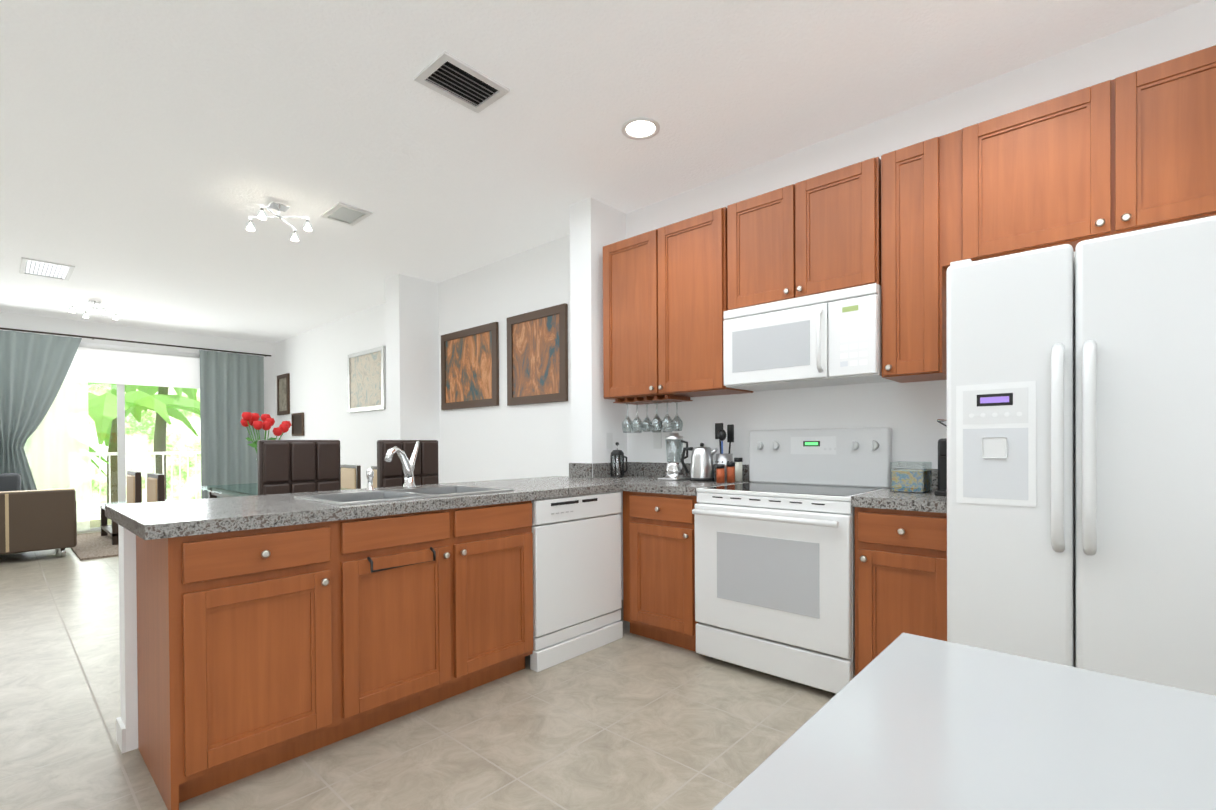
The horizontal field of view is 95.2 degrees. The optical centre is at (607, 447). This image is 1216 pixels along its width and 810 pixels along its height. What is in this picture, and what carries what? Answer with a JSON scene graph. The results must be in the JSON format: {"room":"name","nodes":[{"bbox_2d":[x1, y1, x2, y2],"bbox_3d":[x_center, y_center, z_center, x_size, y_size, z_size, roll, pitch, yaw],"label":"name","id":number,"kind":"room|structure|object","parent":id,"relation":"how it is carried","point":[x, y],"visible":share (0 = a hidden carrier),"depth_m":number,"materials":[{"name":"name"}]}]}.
{"room":"dining room and kitchen","nodes":[
{"label":"dining room and kitchen","id":0,"kind":"room"},
{"bbox_2d":[118,524,137,751],"bbox_3d":[-1.045,0.706,3.061,0.125,0.873,2.475,0,1,42],"label":"wall","id":1,"kind":"structure","parent":0,"point":[128,632],"depth_m":2.12,"materials":[{"name":"white paint"}]},
{"bbox_2d":[116,717,125,744],"bbox_3d":[-1.098,1.097,3.106,0.012,0.090,2.487,0,1,42],"label":"baseboard","id":2,"kind":"structure","parent":1,"relation":"attached to","point":[120,734],"depth_m":2.13,"materials":[{"name":"white wood"}]},
{"bbox_2d":[105,462,624,539],"bbox_3d":[-0.746,0.193,3.024,0.900,0.145,2.878,0,1,42],"label":"countertop","id":3,"kind":"structure","parent":1,"relation":"attached to","point":[159,520],"depth_m":2.23,"materials":[{"name":"stone"}]},
{"bbox_2d":[366,441,418,490],"bbox_3d":[-1.100,0.093,2.935,0.197,0.258,0.327,0,1,42],"label":"faucet","id":4,"kind":"object","parent":3,"relation":"on","point":[408,467],"visible":0.94,"depth_m":2.96,"materials":[{"name":"silver metal"}]},
{"bbox_2d":[294,485,513,504],"bbox_3d":[-0.953,0.306,2.674,0.500,0.177,0.860,0,1,42],"label":"sink","id":5,"kind":"object","parent":3,"relation":"in","point":[380,496],"visible":0.33,"depth_m":2.71,"materials":[{"name":"silver metal"}]},
{"bbox_2d":[611,442,627,477],"bbox_3d":[0.082,0.085,3.893,0.138,0.248,0.093,0,1,42],"label":"press","id":6,"kind":"object","parent":3,"relation":"on","point":[617,470],"visible":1,"depth_m":3.88,"materials":[{"name":"silver metal"}]},
{"bbox_2d":[0,311,274,439],"bbox_3d":[-7.387,-0.284,7.418,0.150,2.873,5.240,0,1,42],"label":"wall","id":7,"kind":"structure","parent":0,"point":[51,325],"depth_m":8.09,"materials":[{"name":"white paint"}]},
{"bbox_2d":[24,351,89,530],"bbox_3d":[-7.362,-0.087,7.229,0.050,2.420,0.890,0,1,42],"label":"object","id":8,"kind":"object","parent":7,"relation":"attached to","point":[56,448],"visible":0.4,"depth_m":7.40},
{"bbox_2d":[0,327,270,356],"bbox_3d":[-7.014,-1.491,7.613,0.141,0.023,4.250,0,1,42],"label":"curtain rod","id":9,"kind":"object","parent":7,"relation":"attached to","point":[129,341],"visible":1,"depth_m":7.79,"materials":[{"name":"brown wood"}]},
{"bbox_2d":[0,330,81,490],"bbox_3d":[-7.505,-0.164,6.981,0.090,2.600,1.330,0,1,42],"label":"curtain","id":10,"kind":"object","parent":9,"relation":"hanging from","point":[34,368],"visible":0.71,"depth_m":7.07,"materials":[{"name":"grey fabric"}]},
{"bbox_2d":[199,350,263,498],"bbox_3d":[-5.902,-0.186,8.759,0.090,2.600,0.860,0,1,42],"label":"curtain","id":11,"kind":"object","parent":9,"relation":"hanging from","point":[231,388],"visible":0.73,"depth_m":8.72,"materials":[{"name":"grey fabric"}]},
{"bbox_2d":[77,342,199,388],"bbox_3d":[-7.170,-1.157,7.487,0.070,0.535,3.050,0,1,42],"label":"roller shade","id":12,"kind":"object","parent":7,"relation":"attached to","point":[110,364],"depth_m":8.00,"materials":[{"name":"white fabric"}]},
{"bbox_2d":[77,383,200,531],"bbox_3d":[-7.231,-0.060,7.569,0.060,2.420,2.970,0,1,42],"label":"window","id":13,"kind":"structure","parent":7,"relation":"in","point":[121,439],"depth_m":7.90,"materials":[{"name":"white"}]},
{"bbox_2d":[385,274,439,483],"bbox_3d":[-2.044,-0.306,5.832,0.290,2.873,0.440,0,1,42],"label":"wall","id":14,"kind":"structure","parent":0,"point":[412,355],"depth_m":5.70,"materials":[{"name":"white paint"}]},
{"bbox_2d":[0,530,835,809],"bbox_3d":[-2.940,1.211,3.427,12.200,0.120,5.640,0,1,42],"label":"floor","id":15,"kind":"structure","parent":0,"point":[629,721],"depth_m":2.23,"materials":[{"name":"tile"}]},
{"bbox_2d":[0,473,20,490],"bbox_3d":[-7.410,0.740,6.313,0.806,0.840,1.050,0,1,42],"label":"armchair","id":16,"kind":"object","parent":15,"relation":"on","point":[10,481],"visible":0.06,"depth_m":6.77,"materials":[{"name":"grey fabric"}]},
{"bbox_2d":[0,488,76,556],"bbox_3d":[-6.692,0.804,5.363,0.934,0.714,2.200,0,1,42],"label":"sofa","id":17,"kind":"object","parent":15,"relation":"on","point":[37,520],"visible":1,"depth_m":5.66,"materials":[{"name":"brown leather"}]},
{"bbox_2d":[70,532,118,560],"bbox_3d":[-5.738,1.135,6.931,2.250,0.020,1.400,0,1,42],"label":"rug","id":18,"kind":"object","parent":15,"relation":"on","point":[93,545],"visible":0.14,"depth_m":6.29,"materials":[{"name":"beige carpet"}]},
{"bbox_2d":[97,499,169,544],"bbox_3d":[-5.903,0.915,7.010,1.100,0.419,0.700,0,1,42],"label":"coffee table","id":19,"kind":"object","parent":18,"relation":"on","point":[111,530],"visible":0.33,"depth_m":6.94,"materials":[{"name":"black wood"}]},
{"bbox_2d":[126,471,141,503],"bbox_3d":[-4.180,0.682,5.218,0.460,0.930,0.470,0,1,42],"label":"dining chair","id":20,"kind":"object","parent":15,"relation":"on","point":[134,485],"visible":0.27,"depth_m":4.92,"materials":[{"name":"beige fabric"}]},
{"bbox_2d":[147,473,164,501],"bbox_3d":[-3.603,0.682,4.752,0.460,0.930,0.470,0,1,42],"label":"dining chair","id":21,"kind":"object","parent":15,"relation":"on","point":[155,487],"visible":0.19,"depth_m":4.48,"materials":[{"name":"beige fabric"}]},
{"bbox_2d":[136,520,347,809],"bbox_3d":[-1.407,0.714,2.111,0.600,0.872,0.508,0,1,42],"label":"base cabinet","id":22,"kind":"object","parent":15,"relation":"on","point":[260,649],"depth_m":1.90,"materials":[{"name":"brown wood"}]},
{"bbox_2d":[191,483,347,497],"bbox_3d":[-3.289,0.766,5.392,1.750,0.750,0.900,0,1,42],"label":"dining table","id":23,"kind":"object","parent":15,"relation":"on","point":[214,492],"visible":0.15,"depth_m":5.36,"materials":[{"name":"clear glass"}]},
{"bbox_2d":[240,412,291,490],"bbox_3d":[-3.041,0.041,4.950,0.393,0.700,0.410,0,1,42],"label":"flowers","id":24,"kind":"object","parent":23,"relation":"on","point":[252,419],"visible":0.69,"depth_m":4.89,"materials":[{"name":"red plant"}]},
{"bbox_2d":[257,440,340,494],"bbox_3d":[-1.664,0.550,3.143,0.425,1.190,0.440,0,1,42],"label":"stool","id":25,"kind":"object","parent":15,"relation":"on","point":[291,466],"visible":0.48,"depth_m":3.21,"materials":[{"name":"brown leather"}]},
{"bbox_2d":[340,465,360,489],"bbox_3d":[-3.100,0.669,6.237,0.460,0.930,0.470,0,1,42],"label":"dining chair","id":26,"kind":"object","parent":15,"relation":"on","point":[350,476],"visible":0.38,"depth_m":6.31,"materials":[{"name":"beige fabric"}]},
{"bbox_2d":[371,466,376,487],"bbox_3d":[-2.506,0.669,5.701,0.460,0.930,0.470,0,1,42],"label":"dining chair","id":27,"kind":"object","parent":15,"relation":"on","point":[374,468],"visible":0.06,"depth_m":5.91,"materials":[{"name":"beige fabric"}]},
{"bbox_2d":[377,440,438,487],"bbox_3d":[-1.211,0.544,3.677,0.425,1.190,0.440,0,0,39],"label":"stool","id":28,"kind":"object","parent":15,"relation":"on","point":[390,474],"visible":0.33,"depth_m":3.73,"materials":[{"name":"brown leather"}]},
{"bbox_2d":[344,501,532,736],"bbox_3d":[-0.921,0.708,2.649,0.600,0.872,0.978,0,1,42],"label":"base cabinet","id":29,"kind":"object","parent":15,"relation":"on","point":[438,604],"depth_m":2.40,"materials":[{"name":"brown wood"}]},
{"bbox_2d":[530,492,622,671],"bbox_3d":[-0.361,0.701,3.259,0.606,0.872,0.665,0,1,42],"label":"dishwasher","id":30,"kind":"object","parent":15,"relation":"on","point":[577,590],"visible":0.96,"depth_m":3.02,"materials":[{"name":"white metal"}]},
{"bbox_2d":[623,491,698,651],"bbox_3d":[0.478,0.694,3.389,0.528,0.873,0.668,0,1,42],"label":"base cabinet","id":31,"kind":"object","parent":15,"relation":"on","point":[658,566],"visible":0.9,"depth_m":3.16,"materials":[{"name":"brown wood"}]},
{"bbox_2d":[692,427,891,693],"bbox_3d":[0.956,0.513,2.915,0.803,1.235,0.729,0,1,42],"label":"range","id":32,"kind":"object","parent":15,"relation":"on","point":[774,579],"visible":0.88,"depth_m":2.73,"materials":[{"name":"white metal"}]},
{"bbox_2d":[854,507,946,675],"bbox_3d":[1.429,0.694,2.533,0.397,0.873,0.668,0,1,42],"label":"base cabinet","id":33,"kind":"object","parent":15,"relation":"on","point":[900,571],"visible":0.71,"depth_m":2.33,"materials":[{"name":"brown wood"}]},
{"bbox_2d":[712,633,1215,809],"bbox_3d":[0.889,0.773,0.430,1.400,0.750,0.785,0,1,42],"label":"table","id":34,"kind":"object","parent":15,"relation":"on","point":[904,721],"visible":1,"depth_m":0.75,"materials":[{"name":"grey"}]},
{"bbox_2d":[946,215,1215,695],"bbox_3d":[1.826,0.237,1.954,0.948,1.790,0.987,0,1,42],"label":"refrigerator","id":35,"kind":"object","parent":15,"relation":"on","point":[1081,456],"visible":0.71,"depth_m":1.69,"materials":[{"name":"white metal"}]},
{"bbox_2d":[570,197,626,599],"bbox_3d":[-0.063,-0.307,4.087,0.210,2.873,0.380,0,1,42],"label":"column","id":36,"kind":"structure","parent":0,"point":[596,226],"depth_m":3.94,"materials":[{"name":"white paint"}]},
{"bbox_2d":[0,0,1203,342],"bbox_3d":[-2.958,-1.782,3.407,12.200,0.120,5.640,0,1,42],"label":"ceiling","id":37,"kind":"structure","parent":0,"point":[154,154],"depth_m":2.92,"materials":[{"name":"white paint"}]},
{"bbox_2d":[19,257,74,280],"bbox_3d":[-5.410,-1.713,5.355,0.650,0.012,0.350,0,1,42],"label":"ceiling vent","id":38,"kind":"object","parent":37,"relation":"in","point":[41,268],"visible":1,"depth_m":5.34,"materials":[{"name":"white metal"}]},
{"bbox_2d":[68,298,118,319],"bbox_3d":[-5.984,-1.628,6.473,0.349,0.190,0.349,0,0,-20],"label":"track spotlight","id":39,"kind":"object","parent":37,"relation":"attached to","point":[94,301],"visible":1,"depth_m":6.46,"materials":[{"name":"silver metal"}]},
{"bbox_2d":[245,198,312,240],"bbox_3d":[-2.326,-1.634,3.929,0.359,0.190,0.359,0,1,42],"label":"track spotlight","id":40,"kind":"object","parent":37,"relation":"attached to","point":[278,205],"visible":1,"depth_m":3.92,"materials":[{"name":"silver metal"}]},
{"bbox_2d":[320,202,372,225],"bbox_3d":[-1.940,-1.726,4.119,0.340,0.012,0.240,0,1,42],"label":"ceiling vent","id":41,"kind":"object","parent":37,"relation":"in","point":[343,213],"visible":0.98,"depth_m":4.11,"materials":[{"name":"white metal"}]},
{"bbox_2d":[414,51,509,112],"bbox_3d":[-0.691,-1.724,2.640,0.265,0.012,0.357,0,1,42],"label":"ceiling vent","id":42,"kind":"object","parent":37,"relation":"in","point":[452,77],"visible":0.98,"depth_m":2.63,"materials":[{"name":"white metal"}]},
{"bbox_2d":[621,117,659,139],"bbox_3d":[0.178,-1.734,3.027,0.210,0.008,0.210,0,1,42],"label":"recessed light","id":43,"kind":"object","parent":37,"relation":"in","point":[641,128],"visible":1,"depth_m":3.02,"materials":[{"name":"white"}]},
{"bbox_2d":[274,0,1215,488],"bbox_3d":[-1.145,-0.309,5.418,12.200,2.873,0.150,0,1,42],"label":"wall","id":44,"kind":"structure","parent":0,"point":[502,440],"depth_m":3.79,"materials":[{"name":"white paint"}]},
{"bbox_2d":[277,373,289,414],"bbox_3d":[-5.258,-0.856,8.996,0.500,0.650,0.030,0,1,42],"label":"picture","id":45,"kind":"object","parent":44,"relation":"attached to","point":[283,394],"visible":1,"depth_m":8.98,"materials":[{"name":"brown"}]},
{"bbox_2d":[291,413,303,435],"bbox_3d":[-4.790,-0.356,8.581,0.450,0.350,0.030,0,1,42],"label":"picture","id":46,"kind":"object","parent":44,"relation":"attached to","point":[297,422],"visible":1,"depth_m":8.57,"materials":[{"name":"brown"}]},
{"bbox_2d":[348,346,385,412],"bbox_3d":[-3.055,-0.842,7.011,0.990,0.760,0.030,0,1,42],"label":"picture","id":47,"kind":"object","parent":44,"relation":"attached to","point":[366,380],"visible":1,"depth_m":6.97,"materials":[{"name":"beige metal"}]},
{"bbox_2d":[441,322,498,409],"bbox_3d":[-1.384,-0.782,5.504,0.950,0.780,0.030,0,1,42],"label":"picture","id":48,"kind":"object","parent":44,"relation":"attached to","point":[469,367],"visible":1,"depth_m":5.46,"materials":[{"name":"brown"}]},
{"bbox_2d":[507,303,567,405],"bbox_3d":[-0.626,-0.782,4.821,0.770,0.800,0.030,0,1,42],"label":"picture","id":49,"kind":"object","parent":44,"relation":"attached to","point":[537,356],"visible":0.96,"depth_m":4.79,"materials":[{"name":"brown"}]},
{"bbox_2d":[653,432,661,448],"bbox_3d":[0.353,-0.050,3.966,0.070,0.115,0.006,0,1,42],"label":"electrical outlet plate","id":50,"kind":"object","parent":44,"relation":"attached to","point":[657,440],"depth_m":3.96,"materials":[{"name":"white plastic"}]},
{"bbox_2d":[603,208,752,404],"bbox_3d":[0.429,-0.866,3.650,0.958,1.052,0.352,0,1,42],"label":"upper cabinet","id":51,"kind":"object","parent":44,"relation":"attached to","point":[663,315],"depth_m":3.48,"materials":[{"name":"brown wood"}]},
{"bbox_2d":[678,401,682,430],"bbox_3d":[0.464,-0.212,3.734,0.079,0.200,0.079,0,0,30],"label":"hanging wine glass","id":52,"kind":"object","parent":51,"relation":"hanging from","point":[680,425],"depth_m":3.72,"materials":[{"name":"clear glass"}]},
{"bbox_2d":[625,462,749,495],"bbox_3d":[0.508,0.183,3.381,0.483,0.145,0.668,0,1,42],"label":"countertop","id":53,"kind":"structure","parent":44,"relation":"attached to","point":[640,476],"depth_m":3.44,"materials":[{"name":"stone"}]},
{"bbox_2d":[658,433,689,480],"bbox_3d":[0.442,0.058,3.615,0.182,0.302,0.160,0,1,42],"label":"blender","id":54,"kind":"object","parent":53,"relation":"on","point":[674,470],"visible":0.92,"depth_m":3.59,"materials":[{"name":"silver metal"}]},
{"bbox_2d":[681,443,717,480],"bbox_3d":[0.580,0.089,3.511,0.227,0.239,0.150,0,1,42],"label":"kettle","id":55,"kind":"object","parent":53,"relation":"on","point":[702,467],"visible":1,"depth_m":3.45,"materials":[{"name":"silver metal"}]},
{"bbox_2d":[715,423,733,481],"bbox_3d":[0.719,0.028,3.446,0.110,0.360,0.116,0,1,42],"label":"utensil holder","id":56,"kind":"object","parent":53,"relation":"on","point":[721,457],"visible":0.54,"depth_m":3.42,"materials":[{"name":"silver metal"}]},
{"bbox_2d":[734,458,742,481],"bbox_3d":[0.803,0.135,3.419,0.051,0.145,0.050,0,1,42],"label":"spice jar","id":57,"kind":"object","parent":53,"relation":"on","point":[740,460],"depth_m":3.40,"materials":[{"name":"white"}]},
{"bbox_2d":[723,157,878,312],"bbox_3d":[1.096,-1.089,3.047,0.815,0.606,0.352,0,1,42],"label":"upper cabinet","id":58,"kind":"object","parent":44,"relation":"attached to","point":[818,234],"depth_m":2.88,"materials":[{"name":"brown wood"}]},
{"bbox_2d":[723,283,891,390],"bbox_3d":[1.075,-0.561,3.014,0.815,0.430,0.438,0,1,42],"label":"microwave","id":59,"kind":"object","parent":58,"relation":"attached to","point":[832,338],"visible":1,"depth_m":2.85,"materials":[{"name":"white"}]},
{"bbox_2d":[851,468,946,512],"bbox_3d":[1.437,0.183,2.543,0.405,0.145,0.668,0,1,42],"label":"countertop","id":60,"kind":"structure","parent":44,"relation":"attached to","point":[881,499],"depth_m":2.36,"materials":[{"name":"stone"}]},
{"bbox_2d":[890,461,931,492],"bbox_3d":[1.441,0.139,2.641,0.140,0.140,0.160,0,1,42],"label":"container","id":61,"kind":"object","parent":60,"relation":"on","point":[913,480],"visible":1,"depth_m":2.59,"materials":[{"name":"clear glass"}]},
{"bbox_2d":[935,419,946,495],"bbox_3d":[1.583,0.040,2.526,0.125,0.337,0.340,0,1,42],"label":"coffee machine","id":62,"kind":"object","parent":60,"relation":"on","point":[942,468],"visible":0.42,"depth_m":2.49,"materials":[{"name":"black plastic"}]},
{"bbox_2d":[879,129,962,382],"bbox_3d":[1.531,-0.864,2.657,0.328,1.056,0.352,0,1,42],"label":"upper cabinet","id":63,"kind":"object","parent":44,"relation":"attached to","point":[904,227],"depth_m":2.54,"materials":[{"name":"brown wood"}]},
{"bbox_2d":[963,45,1215,260],"bbox_3d":[1.995,-1.101,2.236,1.075,0.581,0.352,0,1,42],"label":"upper cabinet","id":64,"kind":"object","parent":44,"relation":"attached to","point":[1134,151],"depth_m":2.12,"materials":[{"name":"brown wood"}]},
{"label":"outside","id":65,"kind":"structure","parent":0,"visible":0},
{"bbox_2d":[88,382,200,527],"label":"sliding glass door","id":66,"kind":"structure","parent":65,"point":[149,417],"depth_m":12.24,"materials":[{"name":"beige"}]}
]}

